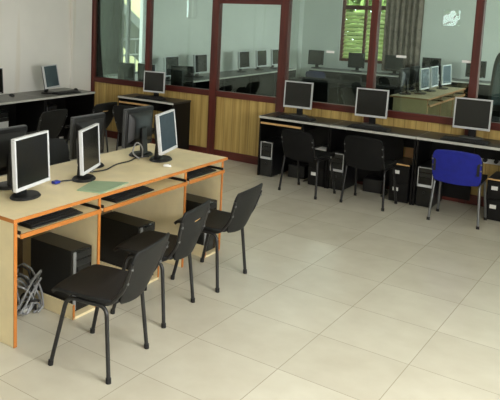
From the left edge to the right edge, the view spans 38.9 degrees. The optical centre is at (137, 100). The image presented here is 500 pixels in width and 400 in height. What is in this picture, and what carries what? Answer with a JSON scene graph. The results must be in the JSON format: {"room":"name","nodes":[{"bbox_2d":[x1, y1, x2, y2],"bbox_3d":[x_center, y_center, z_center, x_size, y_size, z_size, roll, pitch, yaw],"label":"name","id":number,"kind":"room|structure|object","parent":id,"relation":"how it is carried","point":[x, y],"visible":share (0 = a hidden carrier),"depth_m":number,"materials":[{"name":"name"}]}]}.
{"room":"computer lab","nodes":[
{"label":"computer lab","id":0,"kind":"room"},
{"bbox_2d":[0,0,280,137],"bbox_3d":[-1.623,-0.831,9.091,0.180,2.900,16.280,8,10,38],"label":"wall","id":1,"kind":"structure","parent":0,"point":[181,28],"depth_m":11.38,"materials":[{"name":"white paint"}]},
{"bbox_2d":[69,0,91,90],"bbox_3d":[-0.808,-0.925,9.919,0.050,2.900,0.400,8,10,38],"label":"column","id":2,"kind":"structure","parent":1,"relation":"attached to","point":[80,10],"depth_m":9.90,"materials":[{"name":"white paint"}]},
{"bbox_2d":[91,0,96,98],"bbox_3d":[-0.632,-0.946,10.104,0.085,2.900,0.090,8,10,38],"label":"trim","id":3,"kind":"structure","parent":1,"relation":"attached to","point":[94,2],"depth_m":10.08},
{"bbox_2d":[105,0,146,76],"bbox_3d":[-0.244,-1.159,10.727,0.060,1.530,1.200,8,10,38],"label":"window","id":4,"kind":"structure","parent":1,"relation":"in","point":[114,9],"depth_m":10.68,"materials":[{"name":"glass"}]},
{"bbox_2d":[0,137,499,399],"bbox_3d":[1.682,1.112,6.661,8.790,0.100,16.300,8,10,38],"label":"floor","id":5,"kind":"structure","parent":0,"point":[351,299],"depth_m":4.34,"materials":[{"name":"tile"}]},
{"bbox_2d":[0,93,45,131],"bbox_3d":[-1.683,0.334,8.555,0.580,0.734,0.966,8,10,38],"label":"office desk","id":6,"kind":"object","parent":5,"relation":"on","point":[23,109],"visible":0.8,"depth_m":8.87,"materials":[{"name":"black laminate"}]},
{"bbox_2d":[17,263,43,315],"bbox_3d":[-0.707,1.172,4.351,0.220,0.289,0.236,-3,9,-29],"label":"cable tangle","id":7,"kind":"object","parent":5,"relation":"on","point":[24,308],"visible":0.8,"depth_m":4.30,"materials":[{"name":"grey plastic"}]},
{"bbox_2d":[27,109,67,138],"bbox_3d":[-1.116,0.442,7.811,0.601,0.762,0.455,8,10,38],"label":"chair","id":8,"kind":"object","parent":5,"relation":"on","point":[53,121],"visible":0.46,"depth_m":7.62,"materials":[{"name":"plastic"}]},
{"bbox_2d":[19,88,94,139],"bbox_3d":[-1.093,0.248,9.285,0.580,0.734,0.911,8,10,38],"label":"office desk","id":9,"kind":"object","parent":5,"relation":"on","point":[82,103],"visible":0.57,"depth_m":9.56,"materials":[{"name":"black laminate"}]},
{"bbox_2d":[41,64,59,93],"bbox_3d":[-1.169,-0.288,9.092,0.169,0.374,0.336,5,9,24],"label":"monitor","id":10,"kind":"object","parent":9,"relation":"on","point":[50,75],"visible":0.95,"depth_m":9.05,"materials":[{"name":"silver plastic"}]},
{"bbox_2d":[49,138,70,165],"bbox_3d":[-0.575,0.737,5.799,0.601,0.762,0.455,8,11,41],"label":"chair","id":11,"kind":"object","parent":5,"relation":"on","point":[58,147],"visible":0.11,"depth_m":5.99,"materials":[{"name":"black fabric"}]},
{"bbox_2d":[28,291,94,319],"bbox_3d":[-0.481,1.264,4.435,0.400,0.095,0.217,8,10,38],"label":"stand","id":12,"kind":"object","parent":5,"relation":"on","point":[51,303],"visible":0.46,"depth_m":4.32,"materials":[{"name":"beige laminate"}]},
{"bbox_2d":[31,232,91,310],"bbox_3d":[-0.488,1.092,4.430,0.388,0.400,0.170,8,10,38],"label":"tower","id":13,"kind":"object","parent":12,"relation":"on","point":[59,257],"visible":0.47,"depth_m":4.35,"materials":[{"name":"grey plastic"}]},
{"bbox_2d":[65,102,117,152],"bbox_3d":[-0.574,0.363,8.482,0.601,0.762,0.455,8,11,41],"label":"chair","id":14,"kind":"object","parent":5,"relation":"on","point":[106,108],"visible":0.35,"depth_m":8.33,"materials":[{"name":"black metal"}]},
{"bbox_2d":[48,232,169,384],"bbox_3d":[-0.146,1.054,3.741,0.572,0.727,0.455,6,9,28],"label":"chair","id":15,"kind":"object","parent":5,"relation":"on","point":[97,285],"visible":1,"depth_m":3.64,"materials":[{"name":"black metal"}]},
{"bbox_2d":[0,143,227,347],"bbox_3d":[-0.287,0.875,4.893,0.793,0.748,2.208,8,10,38],"label":"computer desk","id":16,"kind":"object","parent":5,"relation":"on","point":[164,205],"visible":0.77,"depth_m":4.65,"materials":[{"name":"beige laminate"}]},
{"bbox_2d":[0,125,26,189],"bbox_3d":[-0.815,0.360,4.407,0.167,0.374,0.336,8,10,38],"label":"monitor","id":17,"kind":"object","parent":16,"relation":"on","point":[7,133],"visible":0.48,"depth_m":4.37,"materials":[{"name":"black plastic"}]},
{"bbox_2d":[10,130,49,200],"bbox_3d":[-0.675,0.389,4.183,0.167,0.387,0.350,5,9,26],"label":"monitor","id":18,"kind":"object","parent":16,"relation":"on","point":[29,154],"visible":1,"depth_m":4.14,"materials":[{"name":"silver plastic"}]},
{"bbox_2d":[17,207,82,228],"bbox_3d":[-0.516,0.684,4.087,0.140,0.024,0.420,8,10,38],"label":"keyboard","id":19,"kind":"object","parent":16,"relation":"on","point":[36,222],"visible":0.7,"depth_m":4.04,"materials":[{"name":"black plastic"}]},
{"bbox_2d":[17,203,101,238],"bbox_3d":[-0.575,0.687,4.157,0.373,0.039,0.662,8,10,38],"label":"keyboard tray","id":20,"kind":"object","parent":16,"relation":"on","point":[88,209],"depth_m":4.09,"materials":[{"name":"orange laminate"}]},
{"bbox_2d":[72,123,99,182],"bbox_3d":[-0.356,0.348,4.639,0.156,0.360,0.325,4,8,16],"label":"monitor","id":21,"kind":"object","parent":16,"relation":"on","point":[88,138],"visible":1,"depth_m":4.59,"materials":[{"name":"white plastic"}]},
{"bbox_2d":[69,112,104,168],"bbox_3d":[-0.333,0.290,5.003,0.167,0.374,0.336,8,10,38],"label":"monitor","id":22,"kind":"object","parent":16,"relation":"on","point":[77,123],"visible":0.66,"depth_m":4.93,"materials":[{"name":"black plastic"}]},
{"bbox_2d":[77,181,128,193],"bbox_3d":[-0.221,0.553,4.480,0.230,0.006,0.321,4,8,19],"label":"file","id":23,"kind":"object","parent":16,"relation":"on","point":[100,187],"visible":1,"depth_m":4.46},
{"bbox_2d":[101,185,153,202],"bbox_3d":[-0.065,0.618,4.645,0.140,0.024,0.420,7,10,36],"label":"keyboard","id":24,"kind":"object","parent":16,"relation":"on","point":[124,195],"visible":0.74,"depth_m":4.59,"materials":[{"name":"black plastic"}]},
{"bbox_2d":[122,105,152,156],"bbox_3d":[0.032,0.239,5.439,0.167,0.374,0.336,8,10,38],"label":"monitor","id":25,"kind":"object","parent":16,"relation":"on","point":[137,121],"visible":0.92,"depth_m":5.39,"materials":[{"name":"grey plastic"}]},
{"bbox_2d":[101,176,187,211],"bbox_3d":[-0.065,0.613,4.787,0.373,0.039,0.914,8,10,38],"label":"keyboard tray","id":26,"kind":"object","parent":16,"relation":"on","point":[174,182],"depth_m":4.83,"materials":[{"name":"orange laminate"}]},
{"bbox_2d":[149,109,177,162],"bbox_3d":[0.184,0.264,5.286,0.167,0.374,0.336,5,9,23],"label":"monitor","id":27,"kind":"object","parent":16,"relation":"on","point":[165,132],"visible":1,"depth_m":5.23,"materials":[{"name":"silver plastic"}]},
{"bbox_2d":[187,167,215,178],"bbox_3d":[0.442,0.545,5.272,0.130,0.022,0.391,8,10,38],"label":"keyboard","id":28,"kind":"object","parent":16,"relation":"on","point":[204,170],"visible":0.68,"depth_m":5.27,"materials":[{"name":"black plastic"}]},
{"bbox_2d":[187,165,224,183],"bbox_3d":[0.388,0.547,5.348,0.373,0.039,0.482,8,10,38],"label":"keyboard tray","id":29,"kind":"object","parent":16,"relation":"on","point":[219,168],"depth_m":5.30,"materials":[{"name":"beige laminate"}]},
{"bbox_2d":[100,261,158,283],"bbox_3d":[-0.069,1.204,4.944,0.400,0.095,0.217,8,10,38],"label":"stand","id":30,"kind":"object","parent":5,"relation":"on","point":[155,276],"visible":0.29,"depth_m":4.89,"materials":[{"name":"beige laminate"}]},
{"bbox_2d":[100,211,154,275],"bbox_3d":[-0.077,1.034,4.930,0.388,0.400,0.170,8,10,38],"label":"tower","id":31,"kind":"object","parent":30,"relation":"on","point":[116,227],"visible":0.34,"depth_m":4.88,"materials":[{"name":"black plastic"}]},
{"bbox_2d":[112,105,154,150],"bbox_3d":[-0.021,0.399,8.330,0.455,0.762,0.601,4,8,19],"label":"chair","id":32,"kind":"object","parent":5,"relation":"on","point":[117,110],"visible":0.26,"depth_m":8.13,"materials":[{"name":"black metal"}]},
{"bbox_2d":[118,93,190,149],"bbox_3d":[0.208,0.307,9.239,0.921,0.698,0.406,8,10,38],"label":"office desk","id":33,"kind":"object","parent":5,"relation":"on","point":[181,106],"visible":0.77,"depth_m":9.04,"materials":[{"name":"black laminate"}]},
{"bbox_2d":[119,99,151,105],"bbox_3d":[0.068,0.022,9.274,0.546,0.022,0.336,8,10,38],"label":"keyboard tray","id":34,"kind":"object","parent":33,"relation":"on","point":[121,101],"depth_m":9.25,"materials":[{"name":"black laminate"}]},
{"bbox_2d":[143,71,165,97],"bbox_3d":[0.244,-0.221,9.228,0.309,0.350,0.167,6,9,28],"label":"monitor","id":35,"kind":"object","parent":33,"relation":"on","point":[154,81],"visible":0.94,"depth_m":9.18,"materials":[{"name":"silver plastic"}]},
{"bbox_2d":[110,199,210,327],"bbox_3d":[0.152,0.968,4.376,0.542,0.737,0.455,6,9,28],"label":"chair","id":36,"kind":"object","parent":5,"relation":"on","point":[180,246],"visible":0.89,"depth_m":4.25,"materials":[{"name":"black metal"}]},
{"bbox_2d":[170,74,224,90],"bbox_3d":[0.971,-0.041,11.808,0.620,0.718,0.916,8,10,38],"label":"office desk","id":37,"kind":"object","parent":5,"relation":"on","point":[200,82],"visible":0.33,"depth_m":11.97,"materials":[{"name":"black laminate"}]},
{"bbox_2d":[193,54,207,76],"bbox_3d":[1.049,-0.606,11.840,0.167,0.393,0.356,8,11,41],"label":"monitor","id":38,"kind":"object","parent":37,"relation":"on","point":[200,63],"visible":0.91,"depth_m":11.79,"materials":[{"name":"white plastic"}]},
{"bbox_2d":[191,239,219,257],"bbox_3d":[0.431,1.135,5.538,0.400,0.095,0.217,8,10,38],"label":"stand","id":39,"kind":"object","parent":5,"relation":"on","point":[198,249],"visible":0.31,"depth_m":5.38,"materials":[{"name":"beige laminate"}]},
{"bbox_2d":[185,193,216,251],"bbox_3d":[0.427,0.965,5.522,0.388,0.400,0.170,8,10,38],"label":"tower","id":40,"kind":"object","parent":39,"relation":"on","point":[192,201],"visible":0.23,"depth_m":5.42,"materials":[{"name":"black plastic"}]},
{"bbox_2d":[170,183,262,292],"bbox_3d":[0.567,0.914,4.915,0.552,0.717,0.455,7,10,34],"label":"chair","id":41,"kind":"object","parent":5,"relation":"on","point":[245,202],"visible":0.84,"depth_m":4.75,"materials":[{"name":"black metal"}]},
{"bbox_2d":[199,71,251,93],"bbox_3d":[1.547,-0.124,12.520,0.620,0.718,0.916,8,10,38],"label":"office desk","id":42,"kind":"object","parent":5,"relation":"on","point":[233,82],"visible":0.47,"depth_m":12.74,"materials":[{"name":"black laminate"}]},
{"bbox_2d":[224,69,274,95],"bbox_3d":[2.123,-0.208,13.233,0.620,0.718,0.916,8,10,38],"label":"office desk","id":43,"kind":"object","parent":5,"relation":"on","point":[262,81],"visible":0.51,"depth_m":13.47,"materials":[{"name":"black laminate"}]},
{"bbox_2d":[237,51,249,71],"bbox_3d":[1.963,-0.739,12.971,0.167,0.393,0.356,8,11,41],"label":"monitor","id":44,"kind":"object","parent":43,"relation":"on","point":[243,56],"visible":1,"depth_m":12.91,"materials":[{"name":"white plastic"}]},
{"bbox_2d":[255,50,266,69],"bbox_3d":[2.382,-0.800,13.490,0.167,0.393,0.356,8,11,41],"label":"monitor","id":45,"kind":"object","parent":43,"relation":"on","point":[261,55],"visible":1,"depth_m":13.44,"materials":[{"name":"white plastic"}]},
{"bbox_2d":[259,136,286,176],"bbox_3d":[1.593,0.651,8.097,0.152,0.412,0.388,8,10,38],"label":"tower","id":46,"kind":"object","parent":5,"relation":"on","point":[272,154],"visible":0.97,"depth_m":7.97,"materials":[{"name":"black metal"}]},
{"bbox_2d":[249,66,296,96],"bbox_3d":[2.699,-0.292,13.945,0.620,0.718,0.916,8,10,38],"label":"office desk","id":47,"kind":"object","parent":5,"relation":"on","point":[292,71],"visible":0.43,"depth_m":14.10,"materials":[{"name":"black laminate"}]},
{"bbox_2d":[288,162,308,181],"bbox_3d":[1.863,0.811,7.945,0.251,0.148,0.290,7,9,32],"label":"computer tower","id":48,"kind":"object","parent":5,"relation":"on","point":[292,167],"visible":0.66,"depth_m":7.93,"materials":[{"name":"black plastic"}]},
{"bbox_2d":[257,112,345,187],"bbox_3d":[1.855,0.539,7.896,0.846,0.698,0.456,8,10,38],"label":"office desk","id":49,"kind":"object","parent":5,"relation":"on","point":[270,126],"visible":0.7,"depth_m":7.93,"materials":[{"name":"black laminate"}]},
{"bbox_2d":[261,119,301,128],"bbox_3d":[1.710,0.258,7.902,0.500,0.022,0.336,8,10,38],"label":"keyboard tray","id":50,"kind":"object","parent":49,"relation":"on","point":[263,121],"depth_m":7.86,"materials":[{"name":"black laminate"}]},
{"bbox_2d":[276,114,315,121],"bbox_3d":[1.776,0.189,7.761,0.420,0.024,0.140,8,10,38],"label":"keyboard","id":51,"kind":"object","parent":49,"relation":"on","point":[285,116],"visible":1,"depth_m":7.73,"materials":[{"name":"black plastic"}]},
{"bbox_2d":[283,80,313,116],"bbox_3d":[1.863,-0.025,7.957,0.336,0.400,0.167,7,10,35],"label":"monitor","id":52,"kind":"object","parent":49,"relation":"on","point":[299,95],"visible":0.94,"depth_m":7.91,"materials":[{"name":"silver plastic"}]},
{"bbox_2d":[278,129,335,199],"bbox_3d":[1.790,0.626,7.300,0.521,0.694,0.475,-6,11,-42],"label":"chair","id":53,"kind":"object","parent":5,"relation":"on","point":[297,145],"visible":1,"depth_m":7.13,"materials":[{"name":"black metal"}]},
{"bbox_2d":[308,145,326,186],"bbox_3d":[2.073,0.720,7.718,0.190,0.397,0.385,8,10,38],"label":"computer tower","id":54,"kind":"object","parent":5,"relation":"on","point":[312,165],"visible":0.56,"depth_m":7.58,"materials":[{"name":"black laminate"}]},
{"bbox_2d":[288,76,348,103],"bbox_3d":[3.127,-0.011,12.010,0.921,0.718,0.600,8,10,38],"label":"office desk","id":55,"kind":"object","parent":5,"relation":"on","point":[324,90],"visible":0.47,"depth_m":12.13,"materials":[{"name":"black laminate"}]},
{"bbox_2d":[309,67,360,79],"bbox_3d":[4.081,-0.301,14.350,0.916,0.698,0.550,8,10,38],"label":"office desk","id":56,"kind":"object","parent":5,"relation":"on","point":[330,73],"visible":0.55,"depth_m":14.49,"materials":[{"name":"black laminate"}]},
{"bbox_2d":[308,50,323,67],"bbox_3d":[3.766,-0.880,14.542,0.336,0.374,0.167,8,10,38],"label":"monitor","id":57,"kind":"object","parent":56,"relation":"on","point":[315,57],"visible":1,"depth_m":14.50,"materials":[{"name":"black plastic"}]},
{"bbox_2d":[348,52,364,71],"bbox_3d":[4.444,-0.787,14.005,0.336,0.374,0.167,8,10,38],"label":"monitor","id":58,"kind":"object","parent":56,"relation":"on","point":[355,60],"visible":1,"depth_m":13.96,"materials":[{"name":"black plastic"}]},
{"bbox_2d":[329,147,354,190],"bbox_3d":[2.252,0.742,7.575,0.152,0.412,0.388,8,10,38],"label":"tower","id":59,"kind":"object","parent":5,"relation":"on","point":[338,161],"visible":0.7,"depth_m":7.44,"materials":[{"name":"black plastic"}]},
{"bbox_2d":[340,88,354,105],"bbox_3d":[3.310,0.211,10.306,0.590,0.766,0.455,7,9,33],"label":"chair","id":60,"kind":"object","parent":5,"relation":"on","point":[346,95],"visible":0.38,"depth_m":10.40,"materials":[{"name":"black metal"}]},
{"bbox_2d":[339,135,396,210],"bbox_3d":[2.326,0.679,6.930,0.455,0.719,0.521,8,10,39],"label":"chair","id":61,"kind":"object","parent":5,"relation":"on","point":[361,152],"visible":1,"depth_m":6.74,"materials":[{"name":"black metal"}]},
{"bbox_2d":[337,81,404,109],"bbox_3d":[3.852,0.089,11.436,0.921,0.718,0.600,8,10,38],"label":"office desk","id":62,"kind":"object","parent":5,"relation":"on","point":[392,89],"visible":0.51,"depth_m":11.37,"materials":[{"name":"black laminate"}]},
{"bbox_2d":[362,175,387,196],"bbox_3d":[2.549,0.905,7.402,0.251,0.148,0.290,7,9,32],"label":"computer tower","id":63,"kind":"object","parent":5,"relation":"on","point":[374,184],"visible":0.91,"depth_m":7.38,"materials":[{"name":"black plastic"}]},
{"bbox_2d":[352,71,398,83],"bbox_3d":[4.798,-0.203,13.782,0.916,0.698,0.550,8,10,38],"label":"office desk","id":64,"kind":"object","parent":5,"relation":"on","point":[379,75],"visible":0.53,"depth_m":13.89,"materials":[{"name":"black laminate"}]},
{"bbox_2d":[384,55,402,74],"bbox_3d":[5.029,-0.706,13.542,0.336,0.374,0.167,8,10,38],"label":"monitor","id":65,"kind":"object","parent":64,"relation":"on","point":[392,63],"visible":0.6,"depth_m":13.51,"materials":[{"name":"black plastic"}]},
{"bbox_2d":[326,120,429,204],"bbox_3d":[2.541,0.633,7.357,0.901,0.698,0.450,8,10,38],"label":"office desk","id":66,"kind":"object","parent":5,"relation":"on","point":[394,141],"visible":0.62,"depth_m":7.44,"materials":[{"name":"black laminate"}]},
{"bbox_2d":[347,123,390,131],"bbox_3d":[2.423,0.278,7.249,0.420,0.024,0.140,8,10,38],"label":"keyboard","id":67,"kind":"object","parent":66,"relation":"on","point":[353,125],"visible":1,"depth_m":7.22,"materials":[{"name":"black plastic"}]},
{"bbox_2d":[355,87,388,126],"bbox_3d":[2.525,0.066,7.432,0.336,0.400,0.167,7,10,34],"label":"monitor","id":68,"kind":"object","parent":66,"relation":"on","point":[371,103],"visible":0.96,"depth_m":7.39,"materials":[{"name":"black plastic"}]},
{"bbox_2d":[388,157,412,202],"bbox_3d":[2.767,0.816,7.169,0.190,0.397,0.385,8,10,38],"label":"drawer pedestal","id":69,"kind":"object","parent":5,"relation":"on","point":[403,168],"visible":0.77,"depth_m":7.02,"materials":[{"name":"metal"}]},
{"bbox_2d":[390,86,465,116],"bbox_3d":[4.376,0.230,10.416,0.543,0.748,1.958,8,10,38],"label":"computer desk","id":70,"kind":"object","parent":5,"relation":"on","point":[441,102],"visible":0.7,"depth_m":9.96,"materials":[{"name":"laminate"}]},
{"bbox_2d":[397,67,410,94],"bbox_3d":[3.849,-0.284,9.923,0.167,0.374,0.336,8,10,38],"label":"monitor","id":71,"kind":"object","parent":70,"relation":"on","point":[404,73],"visible":1,"depth_m":9.85,"materials":[{"name":"black plastic"}]},
{"bbox_2d":[409,66,421,91],"bbox_3d":[4.149,-0.328,10.295,0.167,0.374,0.336,8,10,38],"label":"monitor","id":72,"kind":"object","parent":70,"relation":"on","point":[413,81],"visible":0.72,"depth_m":10.21,"materials":[{"name":"black plastic"}]},
{"bbox_2d":[414,68,429,93],"bbox_3d":[4.109,-0.291,10.024,0.167,0.374,0.336,9,11,42],"label":"monitor","id":73,"kind":"object","parent":70,"relation":"on","point":[423,73],"visible":1,"depth_m":9.96,"materials":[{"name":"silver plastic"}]},
{"bbox_2d":[424,66,437,91],"bbox_3d":[4.409,-0.334,10.394,0.167,0.374,0.336,8,10,38],"label":"monitor","id":74,"kind":"object","parent":70,"relation":"on","point":[433,79],"visible":0.97,"depth_m":10.33,"materials":[{"name":"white plastic"}]},
{"bbox_2d":[436,64,451,88],"bbox_3d":[4.755,-0.376,10.759,0.336,0.374,0.167,-6,11,-44],"label":"monitor","id":75,"kind":"object","parent":70,"relation":"on","point":[445,70],"visible":1,"depth_m":10.70,"materials":[{"name":"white plastic"}]},
{"bbox_2d":[415,160,442,207],"bbox_3d":[2.963,0.839,7.011,0.152,0.412,0.388,8,10,38],"label":"tower","id":76,"kind":"object","parent":5,"relation":"on","point":[425,178],"visible":0.7,"depth_m":6.88,"materials":[{"name":"black plastic"}]},
{"bbox_2d":[412,131,499,204],"bbox_3d":[3.239,0.729,6.804,0.881,0.698,0.450,8,10,38],"label":"office desk","id":77,"kind":"object","parent":5,"relation":"on","point":[427,143],"visible":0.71,"depth_m":6.96,"materials":[{"name":"black laminate"}]},
{"bbox_2d":[440,135,489,145],"bbox_3d":[3.155,0.379,6.669,0.420,0.024,0.140,8,10,38],"label":"keyboard","id":78,"kind":"object","parent":77,"relation":"on","point":[449,138],"visible":1,"depth_m":6.64,"materials":[{"name":"black plastic"}]},
{"bbox_2d":[452,97,492,139],"bbox_3d":[3.307,0.171,6.825,0.336,0.400,0.167,7,10,36],"label":"monitor","id":79,"kind":"object","parent":77,"relation":"on","point":[472,114],"visible":0.96,"depth_m":6.78,"materials":[{"name":"black plastic"}]},
{"bbox_2d":[426,149,487,229],"bbox_3d":[2.995,0.773,6.439,0.455,0.704,0.521,7,10,36],"label":"chair","id":80,"kind":"object","parent":5,"relation":"on","point":[448,166],"visible":1,"depth_m":6.24,"materials":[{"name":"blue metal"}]},
{"bbox_2d":[449,78,499,116],"bbox_3d":[6.232,-0.005,12.646,0.916,0.698,0.550,8,10,38],"label":"office desk","id":81,"kind":"object","parent":5,"relation":"on","point":[484,86],"visible":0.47,"depth_m":12.79,"materials":[{"name":"black laminate"}]},
{"bbox_2d":[465,60,486,81],"bbox_3d":[6.182,-0.548,12.629,0.336,0.374,0.167,8,10,38],"label":"monitor","id":82,"kind":"object","parent":81,"relation":"on","point":[483,63],"visible":0.55,"depth_m":12.53,"materials":[{"name":"black plastic"}]},
{"bbox_2d":[486,171,499,221],"bbox_3d":[3.472,0.913,6.610,0.190,0.397,0.385,8,10,38],"label":"drawer pedestal","id":83,"kind":"object","parent":5,"relation":"on","point":[493,185],"visible":1,"depth_m":6.49,"materials":[{"name":"metal"}]},
{"bbox_2d":[488,53,499,121],"bbox_3d":[4.918,0.059,9.414,0.660,1.395,0.628,-4,10,-37],"label":"office chair","id":84,"kind":"object","parent":5,"relation":"on","point":[494,92],"visible":0.57,"depth_m":9.60,"materials":[{"name":"fabric"}]},
{"bbox_3d":[0.395,0.043,11.095,0.620,0.718,0.916,8,10,38],"label":"office desk","id":85,"kind":"object","parent":5,"relation":"on","visible":0},
{"bbox_2d":[164,56,178,80],"bbox_3d":[0.523,-0.529,11.189,0.167,0.393,0.356,8,11,41],"label":"monitor","id":86,"kind":"object","parent":85,"relation":"on","point":[168,60],"visible":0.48,"depth_m":11.11,"materials":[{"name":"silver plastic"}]},
{"bbox_3d":[5.515,-0.104,13.214,0.916,0.698,0.550,8,10,38],"label":"office desk","id":87,"kind":"object","parent":5,"relation":"on","visible":0},
{"bbox_2d":[422,57,441,74],"bbox_3d":[5.574,-0.631,13.110,0.336,0.374,0.167,8,10,38],"label":"monitor","id":88,"kind":"object","parent":87,"relation":"on","point":[427,62],"visible":0.44,"depth_m":13.06,"materials":[{"name":"black plastic"}]},
{"bbox_3d":[0.024,0.157,10.207,0.881,0.718,0.550,8,10,38],"label":"office desk","id":89,"kind":"object","parent":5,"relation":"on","visible":0},
{"bbox_2d":[118,62,134,80],"bbox_3d":[-0.191,-0.390,10.232,0.302,0.344,0.167,8,10,38],"label":"monitor","id":90,"kind":"object","parent":89,"relation":"on","point":[126,71],"visible":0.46,"depth_m":10.19,"materials":[{"name":"black plastic"}]},
{"bbox_2d":[138,63,155,81],"bbox_3d":[0.114,-0.356,9.990,0.319,0.359,0.167,8,10,38],"label":"monitor","id":91,"kind":"object","parent":89,"relation":"on","point":[141,66],"visible":0.23,"depth_m":10.01,"materials":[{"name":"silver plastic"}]},
{"bbox_3d":[0.726,0.254,9.651,0.881,0.718,0.550,8,10,38],"label":"office desk","id":92,"kind":"object","parent":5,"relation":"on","visible":0},
{"bbox_2d":[171,65,193,86],"bbox_3d":[0.605,-0.299,9.626,0.336,0.374,0.167,6,9,27],"label":"monitor","id":93,"kind":"object","parent":92,"relation":"on","point":[180,75],"visible":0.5,"depth_m":9.60,"materials":[{"name":"black plastic"}]},
{"bbox_3d":[-1.767,0.621,8.449,0.420,0.191,0.240,8,10,38],"label":"shelf","id":94,"kind":"object","parent":5,"relation":"on","visible":0},
{"bbox_2d":[0,110,8,127],"bbox_3d":[-1.749,0.318,8.399,0.386,0.420,0.170,8,10,38],"label":"tower","id":95,"kind":"object","parent":94,"relation":"on","point":[4,115],"visible":0.64,"depth_m":8.28,"materials":[{"name":"black plastic"}]},
{"bbox_2d":[94,82,499,196],"bbox_3d":[1.760,0.383,8.326,6.125,0.688,0.024,8,10,38],"label":"wall","id":96,"kind":"structure","parent":0,"point":[237,123],"depth_m":8.71,"materials":[{"name":"wood"}]},
{"bbox_2d":[95,0,107,77],"bbox_3d":[-0.221,-1.278,9.732,0.944,1.958,0.006,8,10,38],"label":"window","id":97,"kind":"structure","parent":96,"relation":"in","point":[101,60],"depth_m":10.03,"materials":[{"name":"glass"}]},
{"bbox_2d":[145,0,153,70],"bbox_3d":[0.174,-1.263,9.415,0.066,2.038,0.080,8,10,38],"label":"trim","id":98,"kind":"structure","parent":96,"relation":"attached to","point":[150,3],"depth_m":9.44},
{"bbox_2d":[94,76,208,95],"bbox_3d":[0.164,-0.215,9.546,2.002,0.074,0.070,8,10,38],"label":"trim","id":99,"kind":"structure","parent":96,"relation":"attached to","point":[193,90],"depth_m":9.57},
{"bbox_2d":[104,130,206,152],"bbox_3d":[0.144,0.552,9.653,2.002,0.100,0.070,8,10,38],"label":"trim","id":100,"kind":"structure","parent":96,"relation":"attached to","point":[111,134],"depth_m":9.18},
{"bbox_2d":[206,0,222,154],"bbox_3d":[1.000,-0.721,8.811,0.100,2.900,0.090,8,10,38],"label":"trim","id":101,"kind":"structure","parent":96,"relation":"attached to","point":[217,7],"depth_m":8.82,"materials":[{"name":"wood"}]},
{"bbox_2d":[213,149,257,164],"bbox_3d":[1.334,0.716,8.710,0.852,0.100,0.070,8,10,38],"label":"trim","id":102,"kind":"structure","parent":96,"relation":"attached to","point":[233,156],"depth_m":8.72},
{"bbox_2d":[216,90,275,103],"bbox_3d":[1.355,-0.051,8.603,0.852,0.074,0.070,8,10,38],"label":"trim","id":103,"kind":"structure","parent":96,"relation":"on","point":[235,95],"depth_m":8.56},
{"bbox_2d":[220,0,280,4],"bbox_3d":[1.386,-1.212,8.441,0.852,0.065,0.070,8,10,38],"label":"trim","id":104,"kind":"structure","parent":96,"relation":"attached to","point":[266,2],"depth_m":8.39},
{"bbox_2d":[275,0,292,111],"bbox_3d":[1.745,-0.619,8.221,0.105,2.900,0.090,8,10,38],"label":"trim","id":105,"kind":"structure","parent":96,"relation":"attached to","point":[286,5],"depth_m":8.19,"materials":[{"name":"wood"}]},
{"bbox_2d":[312,101,354,112],"bbox_3d":[2.149,0.058,7.974,0.975,0.074,0.070,8,10,38],"label":"trim","id":106,"kind":"structure","parent":96,"relation":"on","point":[317,105],"depth_m":7.87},
{"bbox_2d":[359,0,381,184],"bbox_3d":[2.575,-0.505,7.564,0.075,2.900,0.090,8,10,38],"label":"trim","id":107,"kind":"structure","parent":96,"relation":"attached to","point":[376,4],"depth_m":7.52,"materials":[{"name":"wood"}]},
{"bbox_2d":[387,110,452,124],"bbox_3d":[2.963,0.170,7.329,0.965,0.074,0.070,8,10,38],"label":"trim","id":108,"kind":"structure","parent":96,"relation":"on","point":[391,113],"depth_m":7.28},
{"bbox_2d":[458,0,486,203],"bbox_3d":[3.385,-0.393,6.921,0.075,2.900,0.090,8,10,38],"label":"trim","id":109,"kind":"structure","parent":96,"relation":"attached to","point":[479,24],"depth_m":6.87,"materials":[{"name":"wood"}]},
{"bbox_2d":[300,0,499,80],"bbox_3d":[6.755,-1.106,12.680,8.750,2.900,0.180,8,10,38],"label":"wall","id":110,"kind":"structure","parent":0,"point":[448,25],"depth_m":13.32,"materials":[{"name":"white paint"}]},
{"bbox_2d":[289,0,304,76],"bbox_3d":[3.453,-1.526,15.055,0.220,2.900,0.200,8,10,38],"label":"pillar","id":111,"kind":"structure","parent":110,"relation":"attached to","point":[298,5],"depth_m":14.99,"materials":[{"name":"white paint"}]},
{"bbox_2d":[339,0,385,63],"bbox_3d":[4.859,-1.540,14.123,1.420,1.540,0.075,8,10,38],"label":"window","id":112,"kind":"structure","parent":110,"relation":"in","point":[366,7],"depth_m":14.36,"materials":[{"name":"green"}]},
{"bbox_2d":[381,0,424,71],"bbox_3d":[5.232,-1.528,13.688,0.900,1.907,0.080,8,10,38],"label":"curtain","id":113,"kind":"object","parent":110,"relation":"hanging from","point":[403,26],"visible":0.84,"depth_m":13.68,"materials":[{"name":"grey fabric"}]},
{"label":"outside","id":114,"kind":"structure","parent":0,"visible":0},
{"bbox_3d":[3.792,1.429,8.415,80.000,0.100,90.000,8,10,38],"label":"ground","id":115,"kind":"structure","parent":114,"visible":0},
{"bbox_2d":[123,3,139,67],"bbox_3d":[-0.522,-1.485,13.625,1.019,2.600,4.000,8,10,38],"label":"stair","id":116,"kind":"structure","parent":115,"relation":"on","point":[135,21],"depth_m":13.65,"materials":[{"name":"grey concrete"}]},
{"bbox_2d":[123,0,139,70],"bbox_3d":[-1.819,-2.391,14.438,0.200,5.500,9.000,8,10,38],"label":"wall","id":117,"kind":"structure","parent":115,"relation":"on","point":[135,4],"depth_m":16.58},
{"bbox_2d":[343,0,385,57],"bbox_3d":[6.801,-1.924,17.482,6.802,5.220,2.074,8,10,38],"label":"foliage","id":118,"kind":"object","parent":115,"relation":"on","point":[349,2],"visible":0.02,"depth_m":17.63,"materials":[{"name":"green plant"}]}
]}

